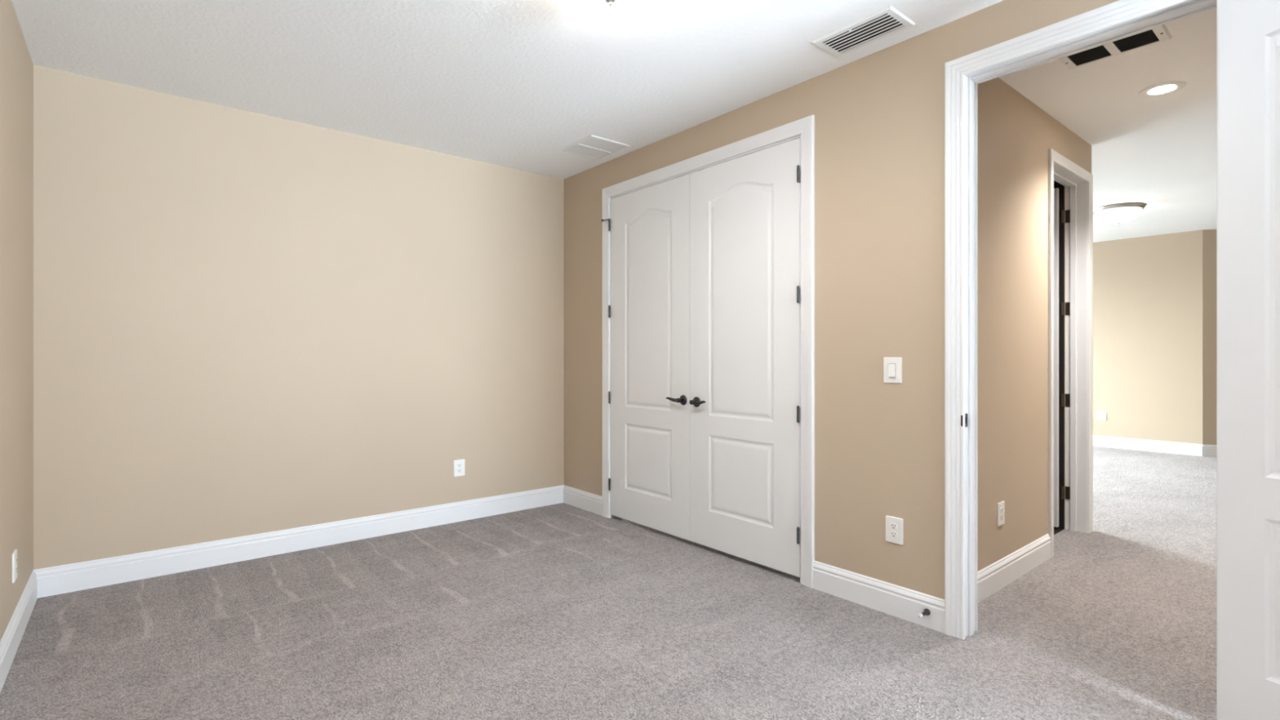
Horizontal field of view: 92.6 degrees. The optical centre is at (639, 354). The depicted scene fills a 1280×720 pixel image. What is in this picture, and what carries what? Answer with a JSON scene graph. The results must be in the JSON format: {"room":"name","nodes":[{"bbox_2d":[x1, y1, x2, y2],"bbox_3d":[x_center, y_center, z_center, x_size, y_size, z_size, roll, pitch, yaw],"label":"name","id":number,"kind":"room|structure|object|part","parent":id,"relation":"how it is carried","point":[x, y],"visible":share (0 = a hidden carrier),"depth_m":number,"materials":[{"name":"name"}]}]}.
{"room":"empty bedroom","nodes":[
{"label":"empty bedroom","id":0,"kind":"room"},
{"bbox_2d":[0,0,33,641],"bbox_3d":[-0.924,-0.120,0.409,0.120,2.740,7.010,0,0,-40],"label":"wall","id":1,"kind":"structure","parent":0,"point":[16,65],"depth_m":2.65,"materials":[{"name":"beige paint"}]},
{"bbox_2d":[12,549,17,582],"bbox_3d":[-2.679,0.905,2.624,0.009,0.124,0.086,0,0,-40],"label":"power outlet","id":2,"kind":"object","parent":1,"relation":"attached to","point":[15,553],"visible":1,"depth_m":2.61,"materials":[{"name":"white plastic"}]},
{"bbox_2d":[0,569,37,693],"bbox_3d":[-0.872,1.177,0.452,0.016,0.146,7.010,0,0,-40],"label":"baseboard","id":3,"kind":"structure","parent":1,"relation":"attached to","point":[11,640],"depth_m":2.60,"materials":[{"name":"white paint"}]},
{"bbox_2d":[33,64,564,569],"bbox_3d":[-1.920,-0.120,4.215,3.450,2.740,0.120,0,0,-40],"label":"wall","id":4,"kind":"structure","parent":0,"point":[246,322],"depth_m":3.81,"materials":[{"name":"beige paint"}]},
{"bbox_2d":[34,484,564,598],"bbox_3d":[-1.877,1.177,4.163,3.210,0.146,0.016,0,0,-40],"label":"baseboard","id":5,"kind":"structure","parent":4,"relation":"attached to","point":[73,577],"depth_m":3.80,"materials":[{"name":"white paint"}]},
{"bbox_2d":[453,458,464,476],"bbox_3d":[-1.357,0.850,4.599,0.086,0.124,0.009,0,0,-40],"label":"power outlet","id":6,"kind":"object","parent":4,"relation":"attached to","point":[459,464],"visible":1,"depth_m":4.60,"materials":[{"name":"white plastic"}]},
{"bbox_2d":[0,445,1217,719],"bbox_3d":[3.885,1.298,4.784,13.110,0.104,7.840,0,0,-40],"label":"floor","id":7,"kind":"structure","parent":0,"point":[562,611],"depth_m":2.73,"materials":[{"name":"grey carpet"}]},
{"bbox_2d":[11,0,1216,179],"bbox_3d":[1.250,-1.550,2.213,5.770,0.120,7.250,0,0,-40],"label":"ceiling","id":8,"kind":"structure","parent":0,"point":[514,84],"depth_m":3.13,"materials":[{"name":"white paint"}]},
{"bbox_2d":[560,134,630,159],"bbox_3d":[-0.326,-1.486,4.401,0.336,0.008,0.390,0,0,-40],"label":"ceiling vent","id":9,"kind":"object","parent":8,"relation":"in","point":[591,146],"visible":1,"depth_m":4.38,"materials":[{"name":"white metal"}]},
{"bbox_3d":[-0.383,-1.487,4.469,0.294,0.006,0.169,0,0,-40],"label":"perforated panel","id":10,"kind":"part","parent":9,"relation":"part of","materials":[{"name":"white metal"}]},
{"bbox_3d":[-0.268,-1.487,4.332,0.294,0.006,0.169,0,0,-40],"label":"perforated panel","id":11,"kind":"part","parent":9,"relation":"part of","materials":[{"name":"white metal"}]},
{"bbox_2d":[582,0,639,9],"bbox_3d":[-0.115,-1.419,2.366,0.344,0.141,0.344,0,0,-40],"label":"dome ceiling light","id":12,"kind":"object","parent":8,"relation":"attached to","point":[601,4],"visible":1,"depth_m":2.40,"materials":[{"name":"white glass"}]},
{"bbox_2d":[812,5,915,57],"bbox_3d":[1.029,-1.482,2.832,0.220,0.016,0.392,0,0,-40],"label":"ceiling vent","id":13,"kind":"object","parent":8,"relation":"in","point":[887,21],"visible":1,"depth_m":2.81,"materials":[{"name":"white metal"}]},
{"bbox_2d":[1057,24,1172,69],"bbox_3d":[2.285,-1.484,2.962,0.206,0.012,0.410,0,0,-40],"label":"ceiling vent","id":14,"kind":"object","parent":8,"relation":"in","point":[1159,33],"visible":0.94,"depth_m":2.95,"materials":[{"name":"white metal"}]},
{"bbox_2d":[1138,80,1186,97],"bbox_3d":[2.925,-1.486,3.428,0.206,0.008,0.206,0,0,-40],"label":"recessed light","id":15,"kind":"object","parent":8,"relation":"in","point":[1166,87],"visible":1,"depth_m":3.42,"materials":[{"name":"white plastic"}]},
{"bbox_2d":[564,0,1119,599],"bbox_3d":[1.638,-0.120,2.536,0.120,2.740,7.010,0,0,-40],"label":"wall","id":16,"kind":"structure","parent":0,"point":[879,116],"depth_m":3.05,"materials":[{"name":"beige paint"}]},
{"bbox_2d":[563,484,602,515],"bbox_3d":[-0.469,1.177,4.968,0.016,0.146,0.574,0,0,-40],"label":"baseboard","id":17,"kind":"structure","parent":16,"relation":"attached to","point":[590,502],"depth_m":4.94,"materials":[{"name":"white paint"}]},
{"bbox_2d":[601,173,689,540],"bbox_3d":[0.017,0.015,4.370,0.094,2.410,0.936,0,0,-40],"label":"door","id":18,"kind":"structure","parent":16,"relation":"in","point":[649,227],"depth_m":4.32,"materials":[{"name":"white paint"}]},
{"bbox_3d":[0.228,0.299,4.079,0.047,0.032,0.138,0,0,-40],"label":"lever","id":19,"kind":"part","parent":18,"relation":"part of","materials":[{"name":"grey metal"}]},
{"bbox_3d":[0.283,0.300,4.056,0.014,0.068,0.068,0,0,-40],"label":"handle","id":20,"kind":"part","parent":18,"relation":"part of","materials":[{"name":"grey metal"}]},
{"bbox_2d":[602,115,814,588],"bbox_3d":[0.367,-0.018,4.052,0.140,2.536,1.907,0,0,-40],"label":"door frame","id":21,"kind":"structure","parent":16,"relation":"attached to","point":[803,128],"depth_m":3.34,"materials":[{"name":"white paint"}]},
{"bbox_2d":[689,137,799,577],"bbox_3d":[0.594,0.015,3.675,0.094,2.410,0.866,0,0,-40],"label":"door","id":22,"kind":"structure","parent":16,"relation":"in","point":[744,211],"depth_m":3.64,"materials":[{"name":"white paint"}]},
{"bbox_3d":[0.363,0.305,3.960,0.014,0.068,0.068,0,0,-40],"label":"handle","id":23,"kind":"part","parent":22,"relation":"part of","materials":[{"name":"grey metal"}]},
{"bbox_3d":[0.376,0.304,3.901,0.047,0.032,0.138,0,0,-40],"label":"lever","id":24,"kind":"part","parent":22,"relation":"part of","materials":[{"name":"grey metal"}]},
{"bbox_2d":[812,560,944,633],"bbox_3d":[1.145,1.177,3.024,0.016,0.146,0.718,0,0,-40],"label":"baseboard","id":25,"kind":"structure","parent":16,"relation":"attached to","point":[904,603],"depth_m":2.98,"materials":[{"name":"white paint"}]},
{"bbox_2d":[917,608,930,617],"bbox_3d":[1.286,1.178,2.780,0.077,0.031,0.031,0,0,-40],"label":"door stop","id":26,"kind":"object","parent":25,"relation":"attached to","point":[926,611],"visible":1,"depth_m":2.79,"materials":[{"name":"grey metal"}]},
{"bbox_3d":[1.292,1.178,2.785,0.062,0.031,0.031,0,0,-40],"label":"stem","id":27,"kind":"part","parent":26,"relation":"part of","materials":[{"name":"grey metal"}]},
{"bbox_2d":[883,357,902,383],"bbox_3d":[1.212,0.074,2.943,0.015,0.124,0.090,0,0,-40],"label":"light switch","id":28,"kind":"object","parent":16,"relation":"attached to","point":[892,366],"visible":1,"depth_m":2.94,"materials":[{"name":"white plastic"}]},
{"bbox_3d":[1.213,0.074,2.943,0.002,0.073,0.040,0,0,-40],"label":"switch frame","id":29,"kind":"part","parent":28,"relation":"part of","materials":[{"name":"white plastic"}]},
{"bbox_2d":[885,515,902,545],"bbox_3d":[1.220,0.842,2.939,0.009,0.124,0.086,0,0,-40],"label":"power outlet","id":30,"kind":"object","parent":16,"relation":"attached to","point":[894,526],"visible":1,"depth_m":2.94,"materials":[{"name":"white plastic"}]},
{"bbox_2d":[890,531,897,537],"bbox_3d":[1.218,0.862,2.937,0.004,0.028,0.034,0,0,-40],"label":"receptacle","id":31,"kind":"object","parent":30,"relation":"attached to","point":[893,534],"depth_m":2.94,"materials":[{"name":"white plastic"}]},
{"bbox_2d":[890,523,897,529],"bbox_3d":[1.218,0.823,2.937,0.004,0.028,0.034,0,0,-40],"label":"receptacle","id":32,"kind":"object","parent":30,"relation":"attached to","point":[893,526],"depth_m":2.94,"materials":[{"name":"white plastic"}]},
{"bbox_2d":[944,0,1218,719],"bbox_3d":[1.736,-0.029,2.417,0.160,2.558,0.973,0,0,-40],"label":"door frame","id":33,"kind":"structure","parent":16,"relation":"attached to","point":[1119,19],"depth_m":2.70,"materials":[{"name":"white paint"}]},
{"bbox_3d":[1.433,0.290,2.705,0.052,0.060,0.008,0,0,-40],"label":"strike plate","id":34,"kind":"part","parent":33,"relation":"part of","materials":[{"name":"grey metal"}]},
{"bbox_2d":[1218,0,1279,719],"bbox_3d":[2.060,0.013,1.636,0.050,2.435,0.818,0,0,-23],"label":"door","id":35,"kind":"structure","parent":16,"relation":"in","point":[1249,30],"depth_m":1.93,"materials":[{"name":"white paint"}]},
{"bbox_2d":[977,77,1091,571],"bbox_3d":[2.283,-0.120,3.669,2.320,2.740,0.130,0,0,-40],"label":"wall","id":36,"kind":"structure","parent":0,"point":[1015,135],"depth_m":3.42,"materials":[{"name":"beige paint"}]},
{"bbox_2d":[997,501,1004,526],"bbox_3d":[1.948,0.857,3.301,0.086,0.124,0.009,0,0,-40],"label":"power outlet","id":37,"kind":"object","parent":36,"relation":"attached to","point":[1001,505],"visible":1,"depth_m":3.30,"materials":[{"name":"white plastic"}]},
{"bbox_2d":[977,533,1050,603],"bbox_3d":[1.982,1.177,3.324,1.416,0.146,0.016,0,0,-40],"label":"baseboard","id":38,"kind":"structure","parent":36,"relation":"attached to","point":[995,576],"depth_m":3.37,"materials":[{"name":"white paint"}]},
{"bbox_2d":[1048,148,1093,557],"bbox_3d":[2.818,-0.011,4.101,0.863,2.522,0.150,0,0,-40],"label":"door frame","id":39,"kind":"structure","parent":36,"relation":"attached to","point":[1077,181],"depth_m":4.31,"materials":[{"name":"white paint"}]},
{"bbox_3d":[2.812,0.013,4.108,0.765,2.475,0.130,0,0,-40],"label":"frame","id":40,"kind":"part","parent":39,"relation":"part of","materials":[{"name":"white paint"}]},
{"bbox_2d":[1053,180,1064,529],"bbox_3d":[2.083,-0.120,4.607,1.190,2.740,1.570,0,0,-40],"label":"wall","id":41,"kind":"structure","parent":0,"point":[1061,188],"depth_m":4.38,"materials":[{"name":"grey paint"}]},
{"bbox_2d":[1053,187,1070,527],"bbox_3d":[2.796,0.020,4.636,0.077,2.420,0.781,0,0,-40],"label":"door","id":42,"kind":"structure","parent":41,"relation":"in","point":[1056,189],"depth_m":4.37,"materials":[{"name":"white paint"}]},
{"bbox_2d":[1093,230,1202,444],"bbox_3d":[5.821,-0.145,8.974,0.120,2.790,3.625,0,0,-40],"label":"wall","id":43,"kind":"structure","parent":0,"point":[1148,291],"depth_m":7.93,"materials":[{"name":"beige paint"}]},
{"bbox_2d":[1097,411,1106,420],"bbox_3d":[6.277,0.832,8.323,0.009,0.118,0.105,0,0,-40],"label":"power outlet","id":44,"kind":"object","parent":43,"relation":"attached to","point":[1101,415],"visible":1,"depth_m":8.32,"materials":[{"name":"white plastic"}]},
{"bbox_2d":[1093,435,1202,456],"bbox_3d":[5.768,1.177,8.930,0.016,0.146,3.625,0,0,-40],"label":"baseboard","id":45,"kind":"structure","parent":43,"relation":"attached to","point":[1182,448],"depth_m":7.92,"materials":[{"name":"white paint"}]},
{"bbox_2d":[1091,118,1216,242],"bbox_3d":[5.754,-1.600,7.050,7.340,0.120,6.740,0,0,-40],"label":"ceiling","id":46,"kind":"structure","parent":0,"point":[1172,171],"depth_m":5.39,"materials":[{"name":"white paint"}]},
{"bbox_2d":[1093,202,1146,225],"bbox_3d":[5.002,-1.446,6.406,0.458,0.188,0.458,0,0,-40],"label":"dome ceiling light","id":47,"kind":"object","parent":46,"relation":"attached to","point":[1117,213],"visible":0.99,"depth_m":6.28,"materials":[{"name":"white glass"}]},
{"bbox_3d":[5.002,-1.437,6.406,0.399,0.114,0.399,0,0,-40],"label":"lamp shade","id":48,"kind":"part","parent":47,"relation":"part of","materials":[{"name":"white glass"}]},
{"bbox_2d":[1202,229,1216,444],"bbox_3d":[8.741,-0.145,7.155,3.699,2.790,0.143,0,0,13],"label":"wall","id":49,"kind":"structure","parent":0,"point":[1209,236],"depth_m":7.52,"materials":[{"name":"beige paint"}]},
{"bbox_2d":[1202,444,1216,457],"bbox_3d":[8.675,1.177,7.113,3.590,0.146,0.016,0,0,14],"label":"baseboard","id":50,"kind":"structure","parent":49,"relation":"attached to","point":[1207,450],"depth_m":7.51,"materials":[{"name":"white paint"}]}
]}

